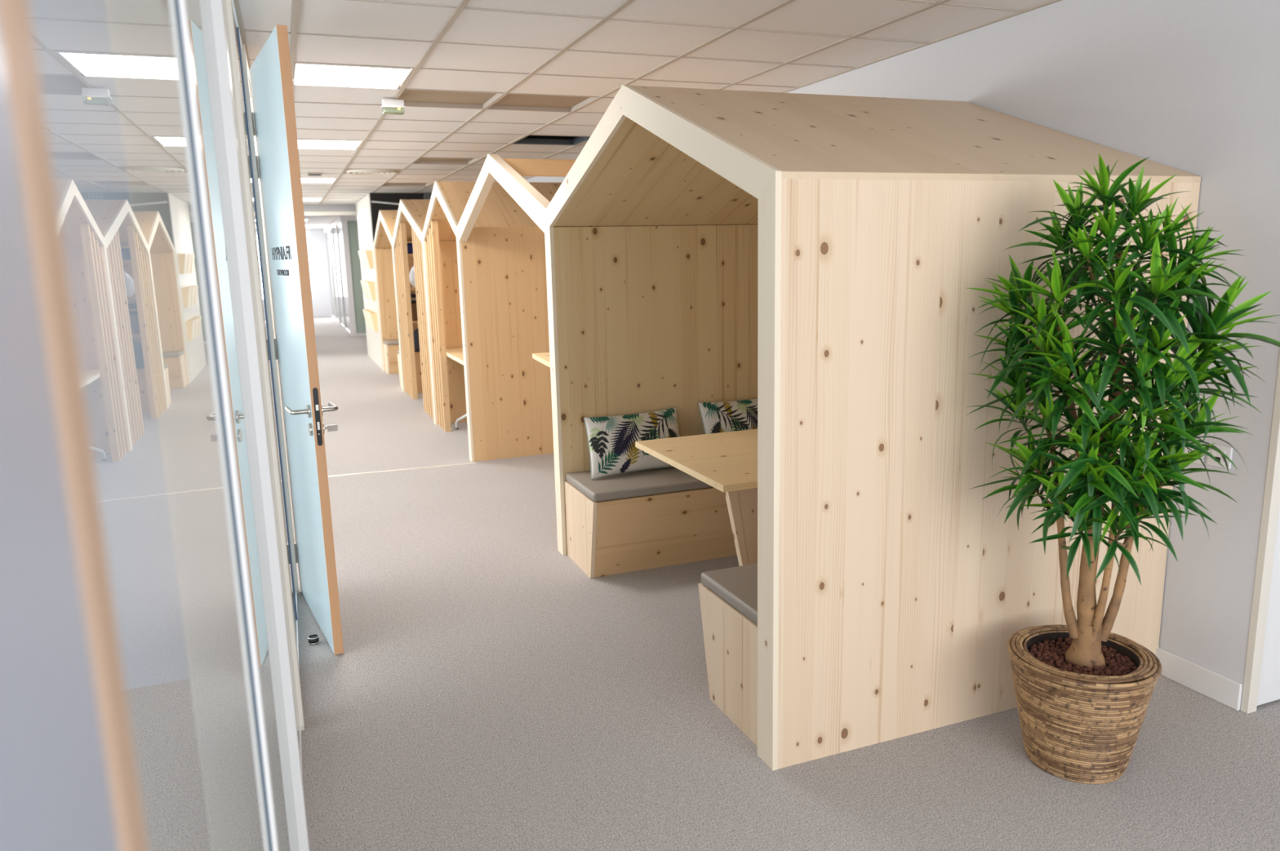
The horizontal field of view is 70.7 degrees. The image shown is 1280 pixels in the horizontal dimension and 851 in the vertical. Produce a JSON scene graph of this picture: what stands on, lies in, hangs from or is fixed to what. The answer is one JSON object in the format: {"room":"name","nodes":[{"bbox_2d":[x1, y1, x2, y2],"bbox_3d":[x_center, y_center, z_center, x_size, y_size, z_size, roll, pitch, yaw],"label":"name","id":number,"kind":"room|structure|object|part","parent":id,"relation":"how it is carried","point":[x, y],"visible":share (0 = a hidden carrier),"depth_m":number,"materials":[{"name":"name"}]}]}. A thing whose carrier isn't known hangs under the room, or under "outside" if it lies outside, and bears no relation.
{"room":"open-plan office","nodes":[
{"label":"open-plan office","id":0,"kind":"room"},
{"bbox_2d":[28,0,177,689],"bbox_3d":[-3.473,-0.108,2.785,4.110,2.584,0.100,-6,12,-21],"label":"glass panel","id":1,"kind":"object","parent":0,"point":[79,104],"depth_m":3.30,"materials":[{"name":"clear glass"}]},
{"bbox_2d":[99,0,310,850],"bbox_3d":[-0.515,0.147,1.079,0.096,2.584,6.900,-6,12,-21],"label":"door frame","id":2,"kind":"structure","parent":1,"relation":"in","point":[177,66],"depth_m":1.11,"materials":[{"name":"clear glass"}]},
{"bbox_2d":[0,0,147,850],"bbox_3d":[-0.081,0.341,0.004,0.122,2.584,1.068,-6,12,-21],"label":"door","id":3,"kind":"structure","parent":2,"relation":"attached to","point":[68,780],"depth_m":0.38,"materials":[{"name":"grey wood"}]},
{"bbox_3d":[-1.059,-1.345,2.134,0.054,0.022,4.076,-5,11,-20],"label":"rail","id":4,"kind":"part","parent":2,"relation":"part of","materials":[{"name":"white metal"}]},
{"bbox_3d":[-0.736,0.039,1.673,0.017,2.544,0.855,-6,12,-21],"label":"glass pane","id":5,"kind":"part","parent":2,"relation":"part of","materials":[{"name":"clear glass"}]},
{"bbox_3d":[-0.915,-0.036,2.090,0.082,2.584,0.065,-6,12,-21],"label":"post","id":6,"kind":"part","parent":2,"relation":"part of","materials":[{"name":"white metal"}]},
{"bbox_3d":[-1.073,-0.116,2.532,0.017,2.544,0.887,-6,12,-21],"label":"glass pane","id":7,"kind":"part","parent":2,"relation":"part of","materials":[{"name":"clear glass"}]},
{"bbox_3d":[-1.504,-0.315,3.633,0.010,2.544,1.345,-5,11,-20],"label":"glass pane","id":8,"kind":"part","parent":2,"relation":"part of","materials":[{"name":"clear glass"}]},
{"bbox_3d":[-1.264,-0.195,2.971,0.075,2.584,0.083,-6,12,-21],"label":"post","id":9,"kind":"part","parent":2,"relation":"part of","materials":[{"name":"white metal"}]},
{"bbox_3d":[-1.316,1.023,3.430,0.043,0.022,2.298,-5,11,-20],"label":"rail","id":10,"kind":"part","parent":2,"relation":"part of","materials":[{"name":"white metal"}]},
{"bbox_2d":[310,228,332,317],"bbox_3d":[-8.467,-4.627,27.169,2.560,2.584,0.100,-6,12,-21],"label":"wall","id":11,"kind":"structure","parent":0,"point":[318,244],"depth_m":26.74,"materials":[{"name":"white paint"}]},
{"bbox_2d":[305,228,315,292],"bbox_3d":[-10.149,-4.834,26.456,1.040,1.834,0.100,-6,12,-21],"label":"window","id":12,"kind":"structure","parent":11,"relation":"in","point":[308,230],"depth_m":26.59,"materials":[{"name":"clear"}]},
{"bbox_3d":[-10.121,-4.820,26.470,0.900,1.700,0.020,-6,12,-21],"label":"pane","id":13,"kind":"part","parent":12,"relation":"part of","materials":[{"name":"white"}]},
{"bbox_2d":[311,292,317,317],"bbox_3d":[-10.120,-3.565,26.698,1.040,0.750,0.100,-6,12,-21],"label":"trim","id":14,"kind":"structure","parent":11,"relation":"attached to","point":[313,294],"depth_m":26.82,"materials":[{"name":"white paint"}]},
{"bbox_2d":[323,216,350,335],"bbox_3d":[-7.807,-3.888,23.197,0.060,2.584,7.900,-6,12,-21],"label":"window","id":15,"kind":"structure","parent":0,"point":[334,239],"depth_m":22.52,"materials":[{"name":"clear glass"}]},
{"bbox_3d":[-8.809,-4.303,25.703,0.010,2.390,1.840,-6,12,-21],"label":"glass pane","id":16,"kind":"part","parent":15,"relation":"part of","materials":[{"name":"clear glass"}]},
{"bbox_3d":[-8.461,-4.182,24.826,0.060,2.584,0.060,-6,12,-21],"label":"post","id":17,"kind":"part","parent":15,"relation":"part of","materials":[{"name":"white metal"}]},
{"bbox_3d":[-8.111,-3.988,23.964,0.010,2.390,1.840,-6,12,-21],"label":"glass pane","id":18,"kind":"part","parent":15,"relation":"part of","materials":[{"name":"clear glass"}]},
{"bbox_3d":[-7.763,-3.868,23.087,0.060,2.584,0.060,-6,12,-21],"label":"post","id":19,"kind":"part","parent":15,"relation":"part of","materials":[{"name":"white metal"}]},
{"bbox_3d":[-7.413,-3.674,22.225,0.010,2.390,1.840,-6,12,-21],"label":"glass pane","id":20,"kind":"part","parent":15,"relation":"part of","materials":[{"name":"clear glass"}]},
{"bbox_3d":[-7.065,-3.553,21.348,0.060,2.584,0.060,-6,12,-21],"label":"post","id":21,"kind":"part","parent":15,"relation":"part of","materials":[{"name":"white metal"}]},
{"bbox_3d":[-6.715,-3.360,20.486,0.010,2.390,1.840,-6,12,-21],"label":"glass pane","id":22,"kind":"part","parent":15,"relation":"part of","materials":[{"name":"clear glass"}]},
{"bbox_3d":[-6.367,-3.239,19.609,0.060,2.584,0.060,-6,12,-21],"label":"post","id":23,"kind":"part","parent":15,"relation":"part of","materials":[{"name":"white metal"}]},
{"bbox_2d":[355,193,382,369],"bbox_3d":[-3.564,-2.381,14.749,1.689,2.584,2.380,-6,12,-21],"label":"wall","id":24,"kind":"structure","parent":0,"point":[364,222],"depth_m":14.19,"materials":[{"name":"beige paint"}]},
{"bbox_2d":[357,250,364,268],"bbox_3d":[-4.436,-2.655,14.437,0.103,0.280,0.302,-6,12,-21],"label":"holder","id":25,"kind":"object","parent":24,"relation":"attached to","point":[359,251],"visible":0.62,"depth_m":14.35,"materials":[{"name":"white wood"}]},
{"bbox_2d":[360,250,367,268],"bbox_3d":[-4.263,-2.577,14.007,0.103,0.280,0.302,-6,12,-21],"label":"holder","id":26,"kind":"object","parent":24,"relation":"attached to","point":[362,251],"visible":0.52,"depth_m":13.92,"materials":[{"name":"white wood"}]},
{"bbox_2d":[360,280,367,298],"bbox_3d":[-4.425,-2.193,14.525,0.103,0.280,0.302,-6,12,-21],"label":"holder","id":27,"kind":"object","parent":24,"relation":"attached to","point":[362,282],"visible":0.47,"depth_m":14.43,"materials":[{"name":"brown wood"}]},
{"bbox_2d":[362,280,369,299],"bbox_3d":[-4.252,-2.116,14.095,0.103,0.280,0.302,-6,12,-21],"label":"holder","id":28,"kind":"object","parent":24,"relation":"attached to","point":[364,282],"visible":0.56,"depth_m":14.03,"materials":[{"name":"brown wood"}]},
{"bbox_2d":[362,309,370,327],"bbox_3d":[-4.414,-1.737,14.612,0.103,0.280,0.302,-6,12,-21],"label":"holder","id":29,"kind":"object","parent":24,"relation":"attached to","point":[364,310],"visible":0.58,"depth_m":14.53,"materials":[{"name":"white plastic"}]},
{"bbox_2d":[363,249,373,269],"bbox_3d":[-4.090,-2.500,13.577,0.103,0.280,0.302,-6,12,-21],"label":"holder","id":30,"kind":"object","parent":24,"relation":"attached to","point":[367,253],"visible":1,"depth_m":13.45,"materials":[{"name":"brown wood"}]},
{"bbox_2d":[364,311,373,329],"bbox_3d":[-4.241,-1.659,14.182,0.103,0.280,0.302,-6,12,-21],"label":"holder","id":31,"kind":"object","parent":24,"relation":"attached to","point":[366,312],"visible":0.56,"depth_m":14.09,"materials":[{"name":"brown wood"}]},
{"bbox_2d":[365,281,375,300],"bbox_3d":[-4.080,-2.038,13.665,0.103,0.280,0.302,-6,12,-21],"label":"holder","id":32,"kind":"object","parent":24,"relation":"attached to","point":[370,285],"visible":1,"depth_m":13.53,"materials":[{"name":"brown wood"}]},
{"bbox_2d":[368,311,377,331],"bbox_3d":[-4.069,-1.581,13.751,0.103,0.280,0.302,-6,12,-21],"label":"holder","id":33,"kind":"object","parent":24,"relation":"attached to","point":[372,316],"visible":1,"depth_m":13.62,"materials":[{"name":"brown wood"}]},
{"bbox_2d":[369,193,422,243],"bbox_3d":[-3.110,-2.179,13.634,1.677,2.584,0.058,-6,12,-21],"label":"wall","id":34,"kind":"structure","parent":0,"point":[387,197],"depth_m":13.17,"materials":[{"name":"black paint"}]},
{"bbox_2d":[371,200,399,204],"bbox_3d":[-3.666,-3.243,13.160,0.482,0.073,0.058,-6,12,-21],"label":"tube","id":35,"kind":"object","parent":34,"relation":"attached to","point":[373,202],"visible":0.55,"depth_m":13.12,"materials":[{"name":"white metal"}]},
{"bbox_2d":[422,193,431,199],"bbox_3d":[-3.022,-3.347,13.403,0.390,0.200,0.038,-6,12,-21],"label":"air vent","id":36,"kind":"object","parent":34,"relation":"in","point":[425,196],"visible":0.09,"depth_m":13.33,"materials":[{"name":"black metal"}]},
{"bbox_2d":[233,0,1062,228],"bbox_3d":[-3.378,-2.961,9.791,9.800,0.401,37.200,-6,12,-21],"label":"ceiling","id":37,"kind":"structure","parent":0,"point":[485,77],"depth_m":4.44,"materials":[{"name":"white tile"}]},
{"bbox_2d":[302,198,321,200],"bbox_3d":[-5.286,-3.543,14.127,0.556,0.013,0.576,-6,12,-21],"label":"recessed light","id":38,"kind":"object","parent":37,"relation":"in","point":[304,199],"visible":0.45,"depth_m":14.16,"materials":[{"name":"white paint"}]},
{"bbox_2d":[306,172,323,176],"bbox_3d":[-3.623,-2.800,10.050,0.160,0.018,0.300,-6,12,-21],"label":"ceiling vent","id":39,"kind":"object","parent":37,"relation":"in","point":[310,174],"visible":1,"depth_m":9.96,"materials":[{"name":"beige metal"}]},
{"bbox_2d":[305,224,327,226],"bbox_3d":[-8.693,-5.372,24.229,0.556,0.013,0.576,-6,12,-21],"label":"recessed light","id":40,"kind":"object","parent":37,"relation":"in","point":[325,224],"visible":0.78,"depth_m":24.15,"materials":[{"name":"white paint"}]},
{"bbox_2d":[301,177,335,182],"bbox_3d":[-3.964,-2.948,10.832,0.556,0.013,0.576,-6,12,-21],"label":"recessed light","id":41,"kind":"object","parent":37,"relation":"in","point":[303,180],"visible":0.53,"depth_m":10.87,"materials":[{"name":"white paint"}]},
{"bbox_2d":[297,139,360,149],"bbox_3d":[-2.641,-2.352,7.537,0.556,0.013,0.576,-6,12,-21],"label":"recessed light","id":42,"kind":"object","parent":37,"relation":"in","point":[302,144],"visible":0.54,"depth_m":7.53,"materials":[{"name":"white paint"}]},
{"bbox_2d":[303,204,355,211],"bbox_3d":[-5.516,-3.698,15.334,1.312,0.124,0.100,-6,12,-21],"label":"trim","id":43,"kind":"structure","parent":37,"relation":"attached to","point":[307,207],"depth_m":15.37,"materials":[{"name":"grey"}]},
{"bbox_3d":[-6.879,-4.905,21.435,3.650,0.030,12.670,-6,12,-21],"label":"panel","id":44,"kind":"part","parent":37,"relation":"part of","materials":[{"name":"tile"}]},
{"bbox_2d":[293,62,410,88],"bbox_3d":[-1.540,-1.856,4.791,0.556,0.013,0.576,-6,12,-21],"label":"recessed light","id":45,"kind":"object","parent":37,"relation":"in","point":[306,74],"visible":1,"depth_m":4.77,"materials":[{"name":"white paint"}]},
{"bbox_2d":[342,168,400,175],"bbox_3d":[-2.957,-2.797,9.952,0.576,0.030,0.590,-6,12,-21],"label":"ceiling vent","id":46,"kind":"object","parent":37,"relation":"in","point":[351,171],"visible":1,"depth_m":9.87,"materials":[{"name":"beige metal"}]},
{"bbox_2d":[380,98,405,115],"bbox_3d":[-1.499,-1.937,5.482,0.139,0.082,0.083,-6,12,-21],"label":"lamp","id":47,"kind":"object","parent":37,"relation":"hanging from","point":[389,106],"visible":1,"depth_m":5.46,"materials":[{"name":"white plastic"}]},
{"bbox_2d":[513,135,590,145],"bbox_3d":[-0.738,-2.514,7.616,0.578,0.208,0.590,-6,12,-21],"label":"ceiling vent","id":48,"kind":"object","parent":37,"relation":"attached to","point":[530,140],"depth_m":7.88,"materials":[{"name":"black metal"}]},
{"bbox_2d":[125,316,1279,850],"bbox_3d":[-3.313,-0.203,10.316,9.800,0.050,37.200,-6,12,-21],"label":"floor","id":49,"kind":"structure","parent":0,"point":[486,692],"depth_m":3.10,"materials":[{"name":"grey carpet"}]},
{"bbox_2d":[242,44,298,594],"bbox_3d":[-3.937,-1.425,9.768,0.092,2.584,12.041,-5,11,-20],"label":"door frame","id":50,"kind":"structure","parent":49,"relation":"on","point":[246,72],"depth_m":4.34,"materials":[{"name":"beige paint"}]},
{"bbox_2d":[248,24,343,655],"bbox_3d":[-1.485,-0.328,3.947,0.198,2.479,0.906,-6,12,-24],"label":"door","id":51,"kind":"structure","parent":50,"relation":"attached to","point":[273,115],"depth_m":3.75,"materials":[{"name":"blue paint"}]},
{"bbox_3d":[-1.397,-0.062,3.666,0.067,0.019,0.139,-7,12,-28],"label":"lever","id":52,"kind":"part","parent":51,"relation":"part of","materials":[{"name":"silver metal"}]},
{"bbox_3d":[-1.284,-0.034,3.595,0.019,0.235,0.002,-7,12,-28],"label":"lock plate","id":53,"kind":"part","parent":51,"relation":"part of","materials":[{"name":"black metal"}]},
{"bbox_3d":[-1.284,-0.076,3.727,0.067,0.019,0.147,-6,12,-21],"label":"lever","id":54,"kind":"part","parent":51,"relation":"part of","materials":[{"name":"silver metal"}]},
{"bbox_2d":[307,634,319,645],"bbox_3d":[-1.413,0.929,3.908,0.046,0.034,0.046,-6,12,-21],"label":"door stop","id":55,"kind":"object","parent":49,"relation":"on","point":[313,639],"visible":1,"depth_m":3.90,"materials":[{"name":"silver metal"}]},
{"bbox_2d":[340,215,366,336],"bbox_3d":[-5.391,-3.313,19.878,2.080,2.584,0.100,-6,12,-21],"label":"window","id":56,"kind":"structure","parent":49,"relation":"on","point":[348,223],"depth_m":19.54,"materials":[{"name":"glass"}]},
{"bbox_2d":[373,209,398,371],"bbox_3d":[-2.664,-1.827,12.539,1.685,2.281,2.370,-6,12,-21],"label":"booth","id":57,"kind":"object","parent":49,"relation":"on","point":[382,246],"visible":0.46,"depth_m":13.23,"materials":[{"name":"brown wood"}]},
{"bbox_3d":[-3.850,-1.727,13.321,0.020,1.846,0.100,-6,12,-21],"label":"post","id":58,"kind":"part","parent":57,"relation":"part of","materials":[{"name":"brown wood"}]},
{"bbox_3d":[-3.053,-1.770,13.593,1.664,1.793,0.022,-6,12,-21],"label":"panel","id":59,"kind":"part","parent":57,"relation":"part of","materials":[{"name":"brown wood"}]},
{"bbox_3d":[-2.457,-2.627,11.825,1.664,0.451,1.175,-6,12,-21],"label":"roof panel","id":60,"kind":"part","parent":57,"relation":"part of","materials":[{"name":"brown wood"}]},
{"bbox_2d":[382,342,399,373],"bbox_3d":[-2.952,-1.051,13.476,1.632,0.420,0.493,-6,12,-21],"label":"bench","id":61,"kind":"object","parent":49,"relation":"on","point":[390,352],"visible":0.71,"depth_m":13.04,"materials":[{"name":"brown wood"}]},
{"bbox_2d":[383,338,399,345],"bbox_3d":[-2.954,-1.281,13.435,1.632,0.046,0.486,-6,12,-21],"label":"seat cushion","id":62,"kind":"object","parent":61,"relation":"on","point":[388,342],"visible":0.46,"depth_m":12.99,"materials":[{"name":"grey fabric"}]},
{"bbox_2d":[397,353,402,387],"bbox_3d":[-2.320,-0.767,11.902,1.632,0.420,0.493,-6,12,-21],"label":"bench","id":63,"kind":"object","parent":49,"relation":"on","point":[398,355],"visible":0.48,"depth_m":11.68,"materials":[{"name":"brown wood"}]},
{"bbox_2d":[328,462,475,477],"bbox_3d":[-1.992,0.359,7.056,1.414,0.004,0.030,-5,11,-18],"label":"trim","id":64,"kind":"structure","parent":49,"relation":"on","point":[469,463],"depth_m":7.08,"materials":[{"name":"beige paint"}]},
{"bbox_2d":[406,240,422,393],"bbox_3d":[-2.161,-1.376,11.285,1.455,1.840,0.315,-6,12,-21],"label":"shelf unit","id":65,"kind":"object","parent":49,"relation":"on","point":[417,354],"visible":0.02,"depth_m":11.08,"materials":[{"name":"brown wood"}]},
{"bbox_2d":[407,243,413,253],"bbox_3d":[-2.657,-2.144,10.928,0.405,0.120,0.270,-6,12,-21],"label":"storage bin","id":66,"kind":"object","parent":65,"relation":"on","point":[410,246],"visible":0.02,"depth_m":10.76,"materials":[{"name":"blue plastic"}]},
{"bbox_2d":[408,266,415,287],"bbox_3d":[-2.670,-1.860,10.996,0.290,0.358,0.290,-6,12,-21],"label":"wrapped bundle","id":67,"kind":"object","parent":65,"relation":"on","point":[411,275],"visible":0.15,"depth_m":10.90,"materials":[{"name":"white plastic"}]},
{"bbox_2d":[411,303,417,320],"bbox_3d":[-2.685,-1.401,11.067,0.320,0.210,0.250,-6,12,-21],"label":"cardboard box","id":68,"kind":"object","parent":65,"relation":"on","point":[414,306],"visible":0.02,"depth_m":10.92,"materials":[{"name":"brown cardboard"}]},
{"bbox_2d":[410,293,416,303],"bbox_3d":[-2.689,-1.555,11.038,0.300,0.103,0.230,-6,12,-21],"label":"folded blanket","id":69,"kind":"object","parent":68,"relation":"on","point":[413,296],"visible":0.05,"depth_m":10.90,"materials":[{"name":"black fabric"}]},
{"bbox_2d":[413,328,419,351],"bbox_3d":[-2.633,-1.099,11.148,0.400,0.344,0.400,-6,12,-21],"label":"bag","id":70,"kind":"object","parent":65,"relation":"on","point":[415,334],"visible":0.06,"depth_m":11.00,"materials":[{"name":"black fabric"}]},
{"bbox_2d":[391,199,456,420],"bbox_3d":[-1.774,-1.426,10.319,1.685,2.281,2.580,-6,12,-21],"label":"booth","id":71,"kind":"object","parent":49,"relation":"on","point":[411,215],"visible":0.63,"depth_m":10.36,"materials":[{"name":"brown wood"}]},
{"bbox_3d":[-2.998,-1.345,11.197,0.020,1.850,0.100,-6,12,-21],"label":"post","id":72,"kind":"part","parent":71,"relation":"part of","materials":[{"name":"brown wood"}]},
{"bbox_3d":[-2.200,-1.368,11.473,1.664,1.756,0.022,-6,12,-21],"label":"panel","id":73,"kind":"part","parent":71,"relation":"part of","materials":[{"name":"brown wood"}]},
{"bbox_3d":[-1.582,-2.241,9.643,1.664,0.435,1.470,-6,12,-21],"label":"roof panel","id":74,"kind":"part","parent":71,"relation":"part of","materials":[{"name":"brown wood"}]},
{"bbox_2d":[445,348,466,429],"bbox_3d":[-0.945,-0.311,8.441,1.515,0.754,1.695,-6,12,-21],"label":"desk","id":75,"kind":"object","parent":49,"relation":"on","point":[456,354],"visible":0.19,"depth_m":8.51,"materials":[{"name":"brown wood"}]},
{"bbox_2d":[422,181,561,431],"bbox_3d":[-0.972,-1.065,8.322,1.685,2.281,1.885,-6,12,-21],"label":"booth","id":76,"kind":"object","parent":49,"relation":"on","point":[449,200],"visible":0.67,"depth_m":8.55,"materials":[{"name":"brown wood"}]},
{"bbox_3d":[-2.069,-0.934,8.880,0.020,1.866,0.100,-6,12,-21],"label":"post","id":77,"kind":"part","parent":76,"relation":"part of","materials":[{"name":"brown wood"}]},
{"bbox_3d":[-1.271,-0.969,9.153,1.664,1.796,0.022,-6,12,-21],"label":"panel","id":78,"kind":"part","parent":76,"relation":"part of","materials":[{"name":"brown wood"}]},
{"bbox_3d":[-0.803,-1.889,7.703,1.664,0.438,0.900,-6,12,-21],"label":"roof panel","id":79,"kind":"part","parent":76,"relation":"part of","materials":[{"name":"brown wood"}]},
{"bbox_2d":[456,154,752,462],"bbox_3d":[-0.166,-0.702,6.311,1.685,2.281,2.608,-6,12,-21],"label":"booth","id":80,"kind":"object","parent":49,"relation":"on","point":[502,270],"visible":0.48,"depth_m":7.23,"materials":[{"name":"brown wood"}]},
{"bbox_3d":[-1.395,-0.629,7.201,0.020,1.863,0.100,-6,12,-21],"label":"post","id":81,"kind":"part","parent":80,"relation":"part of","materials":[{"name":"brown wood"}]},
{"bbox_3d":[-0.598,-0.697,7.468,1.664,1.859,0.022,-6,12,-21],"label":"panel","id":82,"kind":"part","parent":80,"relation":"part of","materials":[{"name":"brown wood"}]},
{"bbox_2d":[532,352,550,367],"bbox_3d":[0.137,-0.200,5.713,1.470,0.505,1.020,-6,12,-21],"label":"shelf","id":83,"kind":"object","parent":80,"relation":"attached to","point":[543,357],"visible":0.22,"depth_m":5.67,"materials":[{"name":"brown wood"}]},
{"bbox_3d":[0.314,-0.288,5.194,1.664,1.864,0.022,-6,12,-21],"label":"panel","id":84,"kind":"part","parent":80,"relation":"part of","materials":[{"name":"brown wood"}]},
{"bbox_2d":[564,481,737,578],"bbox_3d":[0.443,0.478,5.016,1.632,0.420,0.493,-6,12,-21],"label":"bench","id":85,"kind":"object","parent":49,"relation":"on","point":[635,534],"visible":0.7,"depth_m":4.68,"materials":[{"name":"brown wood"}]},
{"bbox_2d":[565,466,712,502],"bbox_3d":[0.441,0.248,4.975,1.632,0.046,0.486,-6,12,-21],"label":"seat cushion","id":86,"kind":"object","parent":85,"relation":"on","point":[663,480],"visible":0.45,"depth_m":4.66,"materials":[{"name":"grey fabric"}]},
{"bbox_2d":[583,407,679,479],"bbox_3d":[-0.025,0.090,4.892,0.600,0.308,0.181,-7,12,-27],"label":"pillow","id":87,"kind":"object","parent":86,"relation":"on","point":[611,440],"visible":0.84,"depth_m":4.82,"materials":[{"name":"fabric"}]},
{"bbox_2d":[697,398,757,434],"bbox_3d":[0.591,0.013,5.144,0.551,0.328,0.173,-7,12,-27],"label":"pillow","id":88,"kind":"object","parent":86,"relation":"on","point":[717,417],"visible":0.39,"depth_m":5.07,"materials":[{"name":"fabric"}]},
{"bbox_2d":[635,429,757,566],"bbox_3d":[0.836,0.453,4.237,1.460,0.742,0.937,-6,12,-21],"label":"table","id":89,"kind":"object","parent":49,"relation":"on","point":[726,462],"visible":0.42,"depth_m":4.05,"materials":[{"name":"brown wood"}]},
{"bbox_3d":[0.912,0.460,4.265,1.180,0.714,0.040,-6,12,-21],"label":"leg panel","id":90,"kind":"part","parent":89,"relation":"part of","materials":[{"name":"brown wood"}]},
{"bbox_2d":[697,582,757,746],"bbox_3d":[1.070,0.760,3.454,1.632,0.420,0.493,-6,12,-21],"label":"bench","id":91,"kind":"object","parent":49,"relation":"on","point":[730,637],"visible":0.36,"depth_m":3.14,"materials":[{"name":"brown wood"}]},
{"bbox_2d":[700,563,757,625],"bbox_3d":[1.068,0.530,3.410,1.632,0.046,0.486,-6,12,-21],"label":"seat cushion","id":92,"kind":"object","parent":91,"relation":"on","point":[737,586],"visible":0.23,"depth_m":3.20,"materials":[{"name":"grey fabric"}]},
{"bbox_2d":[544,84,1200,771],"bbox_3d":[0.737,-0.295,4.062,1.685,2.281,2.407,-6,12,-21],"label":"booth","id":93,"kind":"object","parent":49,"relation":"on","point":[892,595],"visible":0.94,"depth_m":2.96,"materials":[{"name":"brown wood"}]},
{"bbox_3d":[-0.456,-0.208,4.859,0.020,1.868,0.100,-6,12,-21],"label":"post","id":94,"kind":"part","parent":93,"relation":"part of","materials":[{"name":"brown wood"}]},
{"bbox_3d":[0.343,-0.231,5.135,1.664,1.773,0.022,-6,12,-21],"label":"panel","id":95,"kind":"part","parent":93,"relation":"part of","materials":[{"name":"brown wood"}]},
{"bbox_3d":[0.392,0.184,2.750,0.020,1.846,0.100,-6,12,-21],"label":"post","id":96,"kind":"part","parent":93,"relation":"part of","materials":[{"name":"brown wood"}]},
{"bbox_3d":[0.948,-1.091,3.341,1.664,0.455,1.195,-6,12,-21],"label":"roof panel","id":97,"kind":"part","parent":93,"relation":"part of","materials":[{"name":"brown wood"}]},
{"bbox_3d":[1.189,0.115,3.016,1.664,1.846,0.022,-6,12,-21],"label":"panel","id":98,"kind":"part","parent":93,"relation":"part of","materials":[{"name":"brown wood"}]},
{"bbox_2d":[966,153,1279,784],"bbox_3d":[1.402,0.169,2.680,0.744,1.852,0.749,-6,12,-21],"label":"potted tree","id":99,"kind":"object","parent":49,"relation":"on","point":[1083,690],"visible":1,"depth_m":2.55,"materials":[{"name":"plant"}]},
{"bbox_2d":[525,0,1279,710],"bbox_3d":[-0.116,-1.262,8.441,0.020,2.584,12.030,-6,12,-21],"label":"wall","id":100,"kind":"structure","parent":0,"point":[1193,86],"depth_m":3.21,"materials":[{"name":"white paint"}]},
{"bbox_2d":[1182,441,1204,464],"bbox_3d":[1.990,0.095,3.250,0.014,0.076,0.085,-6,12,-21],"label":"wall socket","id":101,"kind":"object","parent":100,"relation":"attached to","point":[1197,461],"visible":0.27,"depth_m":3.24,"materials":[{"name":"white plastic"}]},
{"bbox_2d":[1155,647,1243,711],"bbox_3d":[2.041,0.925,3.322,0.015,0.100,0.348,-6,12,-21],"label":"baseboard","id":102,"kind":"structure","parent":100,"relation":"attached to","point":[1227,691],"depth_m":3.29,"materials":[{"name":"white paint"}]},
{"bbox_2d":[1206,444,1232,469],"bbox_3d":[2.026,0.108,3.157,0.014,0.076,0.085,-6,12,-21],"label":"wall socket","id":103,"kind":"object","parent":100,"relation":"attached to","point":[1228,451],"visible":0.73,"depth_m":3.15,"materials":[{"name":"white plastic"}]},
{"bbox_2d":[1240,355,1279,714],"bbox_3d":[2.106,-0.266,2.927,0.046,2.584,0.026,-6,12,-21],"label":"trim","id":104,"kind":"structure","parent":100,"relation":"attached to","point":[1271,504],"depth_m":3.06,"materials":[{"name":"beige paint"}]},
{"bbox_3d":[3.253,-0.389,3.434,2.467,2.584,0.060,-6,12,-21],"label":"wall","id":105,"kind":"structure","parent":0,"visible":0},
{"bbox_2d":[1257,506,1279,706],"bbox_3d":[2.554,-0.173,3.111,0.897,2.288,0.090,-6,12,-21],"label":"door","id":106,"kind":"structure","parent":105,"relation":"in","point":[1269,681],"depth_m":3.15,"materials":[{"name":"white paint"}]},
{"bbox_3d":[-8.372,-3.476,21.105,0.165,2.584,12.650,-6,12,-21],"label":"wall","id":107,"kind":"structure","parent":0,"visible":0},
{"bbox_2d":[303,211,355,215],"bbox_3d":[-5.525,-3.613,15.378,1.312,0.060,0.100,-6,12,-21],"label":"trim","id":108,"kind":"structure","parent":107,"relation":"attached to","point":[306,213],"depth_m":15.41,"materials":[{"name":"beige paint"}]}
]}

